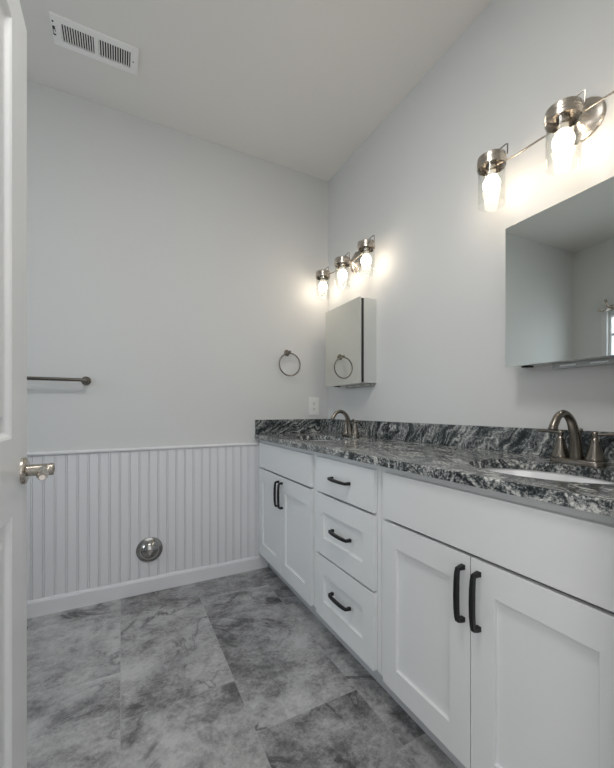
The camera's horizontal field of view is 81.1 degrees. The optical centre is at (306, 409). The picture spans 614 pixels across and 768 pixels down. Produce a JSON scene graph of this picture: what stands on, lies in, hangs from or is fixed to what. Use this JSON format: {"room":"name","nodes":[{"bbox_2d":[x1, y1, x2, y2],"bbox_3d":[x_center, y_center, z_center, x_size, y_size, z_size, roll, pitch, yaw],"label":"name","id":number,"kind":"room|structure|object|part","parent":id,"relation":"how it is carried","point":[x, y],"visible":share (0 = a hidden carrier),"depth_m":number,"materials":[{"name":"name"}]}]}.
{"room":"bathroom","nodes":[
{"label":"bathroom","id":0,"kind":"room"},
{"bbox_2d":[27,80,327,565],"bbox_3d":[-1.238,-0.311,1.986,3.288,2.743,0.100,0,0,-27],"label":"wall","id":1,"kind":"structure","parent":0,"point":[173,271],"depth_m":2.12,"materials":[{"name":"grey paint"}]},
{"bbox_2d":[27,376,90,384],"bbox_3d":[-1.452,-0.154,1.774,0.658,0.048,0.079,0,0,-27],"label":"towel bar","id":2,"kind":"object","parent":1,"relation":"attached to","point":[85,380],"visible":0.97,"depth_m":1.84,"materials":[{"name":"silver metal"}]},
{"bbox_3d":[-1.439,-0.154,1.749,0.594,0.018,0.018,0,0,-27],"label":"rod","id":3,"kind":"part","parent":2,"relation":"part of","materials":[{"name":"silver metal"}]},
{"bbox_3d":[-1.181,-0.154,1.915,0.048,0.048,0.079,0,0,-27],"label":"wall post","id":4,"kind":"part","parent":2,"relation":"part of","materials":[{"name":"silver metal"}]},
{"bbox_2d":[27,442,258,455],"bbox_3d":[-1.441,0.229,1.813,2.568,0.018,0.021,0,0,-27],"label":"trim","id":5,"kind":"structure","parent":1,"relation":"attached to","point":[251,443],"depth_m":2.05,"materials":[{"name":"white paint"}]},
{"bbox_2d":[27,445,260,600],"bbox_3d":[-1.444,0.649,1.817,2.568,0.822,0.010,0,0,-27],"label":"wainscoting","id":6,"kind":"structure","parent":1,"relation":"attached to","point":[87,521],"depth_m":2.05,"materials":[{"name":"white paint"}]},
{"bbox_2d":[27,555,267,618],"bbox_3d":[-1.422,1.017,1.818,2.608,0.086,0.010,0,0,-27],"label":"baseboard","id":7,"kind":"structure","parent":1,"relation":"attached to","point":[67,601],"depth_m":2.05,"materials":[{"name":"white paint"}]},
{"bbox_2d":[136,537,162,561],"bbox_3d":[-0.905,0.814,2.067,0.144,0.144,0.042,0,0,-27],"label":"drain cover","id":8,"kind":"object","parent":1,"relation":"attached to","point":[149,549],"visible":1,"depth_m":2.06,"materials":[{"name":"silver metal"}]},
{"bbox_2d":[279,350,300,375],"bbox_3d":[-0.127,-0.319,2.471,0.164,0.189,0.061,0,0,-27],"label":"towel ring","id":9,"kind":"object","parent":1,"relation":"attached to","point":[286,352],"visible":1,"depth_m":2.46,"materials":[{"name":"silver metal"}]},
{"bbox_2d":[255,419,326,433],"bbox_3d":[-0.091,0.118,2.511,0.565,0.096,0.020,0,0,-27],"label":"backsplash","id":10,"kind":"structure","parent":1,"relation":"attached to","point":[279,426],"depth_m":2.49,"materials":[{"name":"stone"}]},
{"bbox_2d":[309,397,318,414],"bbox_3d":[0.050,-0.023,2.592,0.084,0.128,0.008,0,0,-27],"label":"wall outlet","id":11,"kind":"object","parent":1,"relation":"attached to","point":[313,401],"visible":1,"depth_m":2.59,"materials":[{"name":"white plastic"}]},
{"bbox_2d":[27,566,457,767],"bbox_3d":[-0.345,1.090,0.262,3.288,0.060,3.983,0,0,-27],"label":"floor","id":12,"kind":"structure","parent":0,"point":[235,670],"depth_m":1.35,"materials":[{"name":"tile"}]},
{"bbox_2d":[259,440,326,627],"bbox_3d":[0.079,0.627,2.162,0.583,0.865,0.774,0,0,-27],"label":"vanity cabinet","id":13,"kind":"object","parent":12,"relation":"on","point":[287,474],"visible":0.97,"depth_m":1.94,"materials":[{"name":"white paint"}]},
{"bbox_3d":[-0.226,0.663,2.208,0.018,0.559,0.356,0,0,-27],"label":"cabinet door","id":14,"kind":"part","parent":13,"relation":"part of","materials":[{"name":"white paint"}]},
{"bbox_3d":[-0.176,0.485,2.055,0.033,0.151,0.013,0,0,-27],"label":"pull handle","id":15,"kind":"part","parent":13,"relation":"part of","materials":[{"name":"black metal"}]},
{"bbox_3d":[-0.152,0.485,2.010,0.033,0.151,0.013,0,0,-27],"label":"pull handle","id":16,"kind":"part","parent":13,"relation":"part of","materials":[{"name":"black metal"}]},
{"bbox_3d":[-0.059,0.663,1.885,0.018,0.559,0.366,0,0,-27],"label":"cabinet door","id":17,"kind":"part","parent":13,"relation":"part of","materials":[{"name":"white paint"}]},
{"bbox_2d":[255,432,613,516],"bbox_3d":[0.366,0.180,1.627,0.567,0.029,2.011,0,0,-27],"label":"countertop","id":18,"kind":"structure","parent":13,"relation":"on","point":[462,465],"depth_m":1.13,"materials":[{"name":"stone"}]},
{"bbox_2d":[330,410,364,437],"bbox_3d":[0.212,0.084,2.126,0.167,0.164,0.241,0,0,-27],"label":"faucet","id":19,"kind":"object","parent":18,"relation":"on","point":[348,431],"visible":1,"depth_m":2.12,"materials":[{"name":"silver metal"}]},
{"bbox_3d":[0.207,0.077,2.123,0.156,0.150,0.039,0,0,-27],"label":"spout","id":20,"kind":"part","parent":19,"relation":"part of","materials":[{"name":"silver metal"}]},
{"bbox_3d":[0.240,0.107,2.192,0.051,0.086,0.051,0,0,-27],"label":"handle","id":21,"kind":"part","parent":19,"relation":"part of","materials":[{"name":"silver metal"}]},
{"bbox_3d":[0.262,0.157,2.151,0.056,0.018,0.146,0,0,-27],"label":"plate","id":22,"kind":"part","parent":19,"relation":"part of","materials":[{"name":"silver metal"}]},
{"bbox_3d":[0.283,0.107,2.111,0.051,0.086,0.051,0,0,-27],"label":"handle","id":23,"kind":"part","parent":19,"relation":"part of","materials":[{"name":"silver metal"}]},
{"bbox_2d":[484,468,613,483],"bbox_3d":[0.652,0.277,0.991,0.341,0.162,0.451,0,0,-27],"label":"sink","id":24,"kind":"object","parent":18,"relation":"in","point":[519,472],"visible":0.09,"depth_m":1.12,"materials":[{"name":"white ceramic"}]},
{"bbox_2d":[537,410,613,467],"bbox_3d":[0.766,0.084,1.058,0.167,0.164,0.241,0,0,-27],"label":"faucet","id":25,"kind":"object","parent":18,"relation":"on","point":[594,457],"visible":1,"depth_m":1.06,"materials":[{"name":"silver metal"}]},
{"bbox_3d":[0.783,0.071,1.160,0.016,0.013,0.076,0,0,-18],"label":"lever","id":26,"kind":"part","parent":25,"relation":"part of","materials":[{"name":"silver metal"}]},
{"bbox_3d":[0.794,0.107,1.124,0.051,0.086,0.051,0,0,-27],"label":"handle","id":27,"kind":"part","parent":25,"relation":"part of","materials":[{"name":"silver metal"}]},
{"bbox_3d":[0.761,0.077,1.055,0.156,0.150,0.039,0,0,-27],"label":"spout","id":28,"kind":"part","parent":25,"relation":"part of","materials":[{"name":"silver metal"}]},
{"bbox_3d":[0.815,0.157,1.083,0.056,0.018,0.146,0,0,-27],"label":"plate","id":29,"kind":"part","parent":25,"relation":"part of","materials":[{"name":"silver metal"}]},
{"bbox_3d":[0.836,0.107,1.042,0.051,0.086,0.051,0,0,-27],"label":"handle","id":30,"kind":"part","parent":25,"relation":"part of","materials":[{"name":"silver metal"}]},
{"bbox_3d":[0.860,0.071,1.013,0.016,0.013,0.076,0,0,-36],"label":"lever","id":31,"kind":"part","parent":25,"relation":"part of","materials":[{"name":"silver metal"}]},
{"bbox_2d":[316,452,394,699],"bbox_3d":[0.368,0.627,1.605,0.583,0.865,0.480,0,0,-27],"label":"base cabinet","id":32,"kind":"object","parent":12,"relation":"on","point":[348,492],"visible":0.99,"depth_m":1.42,"materials":[{"name":"white paint"}]},
{"bbox_3d":[0.125,0.295,1.475,0.033,0.013,0.142,0,0,-27],"label":"pull handle","id":33,"kind":"part","parent":32,"relation":"part of","materials":[{"name":"black metal"}]},
{"bbox_3d":[0.127,0.788,1.470,0.033,0.013,0.142,0,0,-27],"label":"pull handle","id":34,"kind":"part","parent":32,"relation":"part of","materials":[{"name":"black metal"}]},
{"bbox_3d":[0.128,0.518,1.469,0.033,0.013,0.142,0,0,-27],"label":"pull handle","id":35,"kind":"part","parent":32,"relation":"part of","materials":[{"name":"black metal"}]},
{"bbox_3d":[0.148,0.804,1.486,0.018,0.278,0.428,0,0,-27],"label":"drawer","id":36,"kind":"part","parent":32,"relation":"part of","materials":[{"name":"white paint"}]},
{"bbox_3d":[0.148,0.520,1.486,0.018,0.272,0.428,0,0,-27],"label":"drawer","id":37,"kind":"part","parent":32,"relation":"part of","materials":[{"name":"white paint"}]},
{"bbox_3d":[0.148,0.296,1.486,0.018,0.157,0.428,0,0,-27],"label":"drawer","id":38,"kind":"part","parent":32,"relation":"part of","materials":[{"name":"white paint"}]},
{"bbox_2d":[382,467,613,767],"bbox_3d":[0.649,0.627,1.060,0.583,0.865,0.744,0,0,-27],"label":"vanity cabinet","id":39,"kind":"object","parent":12,"relation":"on","point":[498,607],"visible":0.98,"depth_m":0.87,"materials":[{"name":"white paint"}]},
{"bbox_3d":[0.352,0.663,1.094,0.018,0.559,0.350,0,0,-27],"label":"cabinet door","id":40,"kind":"part","parent":39,"relation":"part of","materials":[{"name":"white paint"}]},
{"bbox_3d":[0.400,0.486,0.944,0.033,0.151,0.013,0,0,-27],"label":"pull handle","id":41,"kind":"part","parent":39,"relation":"part of","materials":[{"name":"black metal"}]},
{"bbox_3d":[0.422,0.486,0.902,0.033,0.151,0.013,0,0,-27],"label":"pull handle","id":42,"kind":"part","parent":39,"relation":"part of","materials":[{"name":"black metal"}]},
{"bbox_3d":[0.445,0.571,0.955,0.019,0.752,0.744,0,0,-27],"label":"frame","id":43,"kind":"part","parent":39,"relation":"part of","materials":[{"name":"white paint"}]},
{"bbox_3d":[0.513,0.663,0.781,0.018,0.559,0.348,0,0,-27],"label":"cabinet door","id":44,"kind":"part","parent":39,"relation":"part of","materials":[{"name":"white paint"}]},
{"bbox_2d":[19,0,492,180],"bbox_3d":[-0.345,-1.713,0.262,3.288,0.060,3.983,0,0,-27],"label":"ceiling","id":45,"kind":"structure","parent":0,"point":[298,85],"depth_m":1.75,"materials":[{"name":"white paint"}]},
{"bbox_2d":[49,11,138,75],"bbox_3d":[-0.970,-1.667,1.658,0.344,0.030,0.143,0,0,-27],"label":"ceiling vent","id":46,"kind":"object","parent":45,"relation":"in","point":[67,33],"visible":1,"depth_m":1.65,"materials":[{"name":"white metal"}]},
{"bbox_2d":[328,0,613,431],"bbox_3d":[1.093,-0.311,0.951,0.100,2.743,3.883,0,0,-27],"label":"wall","id":47,"kind":"structure","parent":0,"point":[437,285],"depth_m":1.58,"materials":[{"name":"grey paint"}]},
{"bbox_2d":[316,235,374,297],"bbox_3d":[0.253,-0.895,2.284,0.164,0.248,0.604,0,0,-27],"label":"vanity light","id":48,"kind":"object","parent":47,"relation":"attached to","point":[361,257],"visible":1,"depth_m":2.26,"materials":[{"name":"silver metal"}]},
{"bbox_3d":[0.110,-0.849,2.493,0.060,0.058,0.060,0,0,-27],"label":"bulb","id":49,"kind":"part","parent":48,"relation":"part of","materials":[{"name":"white glass"}]},
{"bbox_3d":[0.225,-0.849,2.273,0.060,0.058,0.060,0,0,-27],"label":"bulb","id":50,"kind":"part","parent":48,"relation":"part of","materials":[{"name":"white glass"}]},
{"bbox_3d":[0.303,-0.952,2.314,0.047,0.135,0.135,0,0,-27],"label":"plate","id":51,"kind":"part","parent":48,"relation":"part of","materials":[{"name":"silver metal"}]},
{"bbox_2d":[363,246,369,252],"bbox_3d":[0.339,-0.924,2.053,0.038,0.048,0.038,0,0,-27],"label":"socket","id":52,"kind":"object","parent":48,"relation":"attached to","point":[366,249],"depth_m":2.04,"materials":[{"name":"silver metal"}]},
{"bbox_3d":[0.339,-0.849,2.053,0.060,0.058,0.060,0,0,-27],"label":"bulb","id":53,"kind":"part","parent":48,"relation":"part of","materials":[{"name":"white glass"}]},
{"bbox_2d":[325,296,375,387],"bbox_3d":[0.270,-0.400,2.301,0.119,0.520,0.403,0,0,-27],"label":"medicine cabinet","id":54,"kind":"object","parent":47,"relation":"attached to","point":[350,327],"visible":1,"depth_m":2.17,"materials":[{"name":"silver mirror"}]},
{"bbox_2d":[325,296,360,386],"bbox_3d":[0.220,-0.407,2.275,0.004,0.507,0.403,0,0,-27],"label":"mirror","id":55,"kind":"object","parent":54,"relation":"attached to","point":[343,322],"depth_m":2.25,"materials":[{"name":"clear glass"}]},
{"bbox_3d":[0.329,-0.149,2.273,0.016,0.017,0.273,0,0,-27],"label":"mounting rail","id":56,"kind":"part","parent":54,"relation":"part of","materials":[{"name":"silver metal"}]},
{"bbox_2d":[327,419,613,462],"bbox_3d":[0.614,0.118,1.744,0.020,0.096,1.990,0,0,-27],"label":"backsplash","id":57,"kind":"structure","parent":47,"relation":"attached to","point":[507,439],"depth_m":1.52,"materials":[{"name":"stone"}]},
{"bbox_2d":[477,90,613,206],"bbox_3d":[0.841,-0.895,1.150,0.164,0.248,0.604,0,0,-27],"label":"vanity light","id":58,"kind":"object","parent":47,"relation":"attached to","point":[573,119],"visible":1,"depth_m":1.16,"materials":[{"name":"silver metal"}]},
{"bbox_2d":[486,159,496,172],"bbox_3d":[0.698,-0.924,1.359,0.038,0.048,0.038,0,0,-27],"label":"socket","id":59,"kind":"object","parent":58,"relation":"attached to","point":[491,166],"depth_m":1.34,"materials":[{"name":"silver metal"}]},
{"bbox_2d":[478,175,505,206],"bbox_3d":[0.698,-0.851,1.359,0.094,0.158,0.094,0,0,-27],"label":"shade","id":60,"kind":"object","parent":58,"relation":"on","point":[491,184],"depth_m":1.34,"materials":[{"name":"glass"}]},
{"bbox_3d":[0.698,-0.849,1.359,0.060,0.058,0.060,0,0,-27],"label":"bulb","id":61,"kind":"part","parent":58,"relation":"part of","materials":[{"name":"white glass"}]},
{"bbox_2d":[556,109,570,128],"bbox_3d":[0.812,-0.924,1.138,0.038,0.048,0.038,0,0,-27],"label":"socket","id":62,"kind":"object","parent":58,"relation":"attached to","point":[563,119],"depth_m":1.13,"materials":[{"name":"silver metal"}]},
{"bbox_2d":[545,126,581,171],"bbox_3d":[0.812,-0.851,1.138,0.094,0.158,0.094,0,0,-27],"label":"shade","id":63,"kind":"object","parent":58,"relation":"on","point":[564,138],"depth_m":1.13,"materials":[{"name":"glass"}]},
{"bbox_3d":[0.812,-0.849,1.138,0.060,0.058,0.060,0,0,-27],"label":"bulb","id":64,"kind":"part","parent":58,"relation":"part of","materials":[{"name":"white glass"}]},
{"bbox_3d":[0.891,-0.952,1.179,0.047,0.135,0.135,0,0,-27],"label":"plate","id":65,"kind":"part","parent":58,"relation":"part of","materials":[{"name":"silver metal"}]},
{"bbox_2d":[505,176,613,368],"bbox_3d":[0.862,-0.400,1.157,0.121,0.520,0.403,0,0,-27],"label":"medicine cabinet","id":66,"kind":"object","parent":47,"relation":"attached to","point":[559,259],"visible":1,"depth_m":1.14,"materials":[{"name":"silver mirror"}]},
{"bbox_3d":[0.922,-0.149,1.129,0.016,0.017,0.273,0,0,-27],"label":"mounting rail","id":67,"kind":"part","parent":66,"relation":"part of","materials":[{"name":"silver metal"}]},
{"bbox_3d":[-0.262,-0.311,0.101,3.088,2.743,0.120,0,0,-27],"label":"wall","id":68,"kind":"structure","parent":0,"visible":0},
{"bbox_2d":[0,0,54,767],"bbox_3d":[-0.509,0.035,0.545,0.099,2.027,0.879,0,0,-27],"label":"door","id":69,"kind":"structure","parent":68,"relation":"in","point":[16,469],"depth_m":0.81,"materials":[{"name":"white paint"}]},
{"bbox_3d":[-0.635,0.154,0.864,0.025,0.028,0.106,0,0,-33],"label":"lever","id":70,"kind":"part","parent":69,"relation":"part of","materials":[{"name":"silver metal"}]}
]}

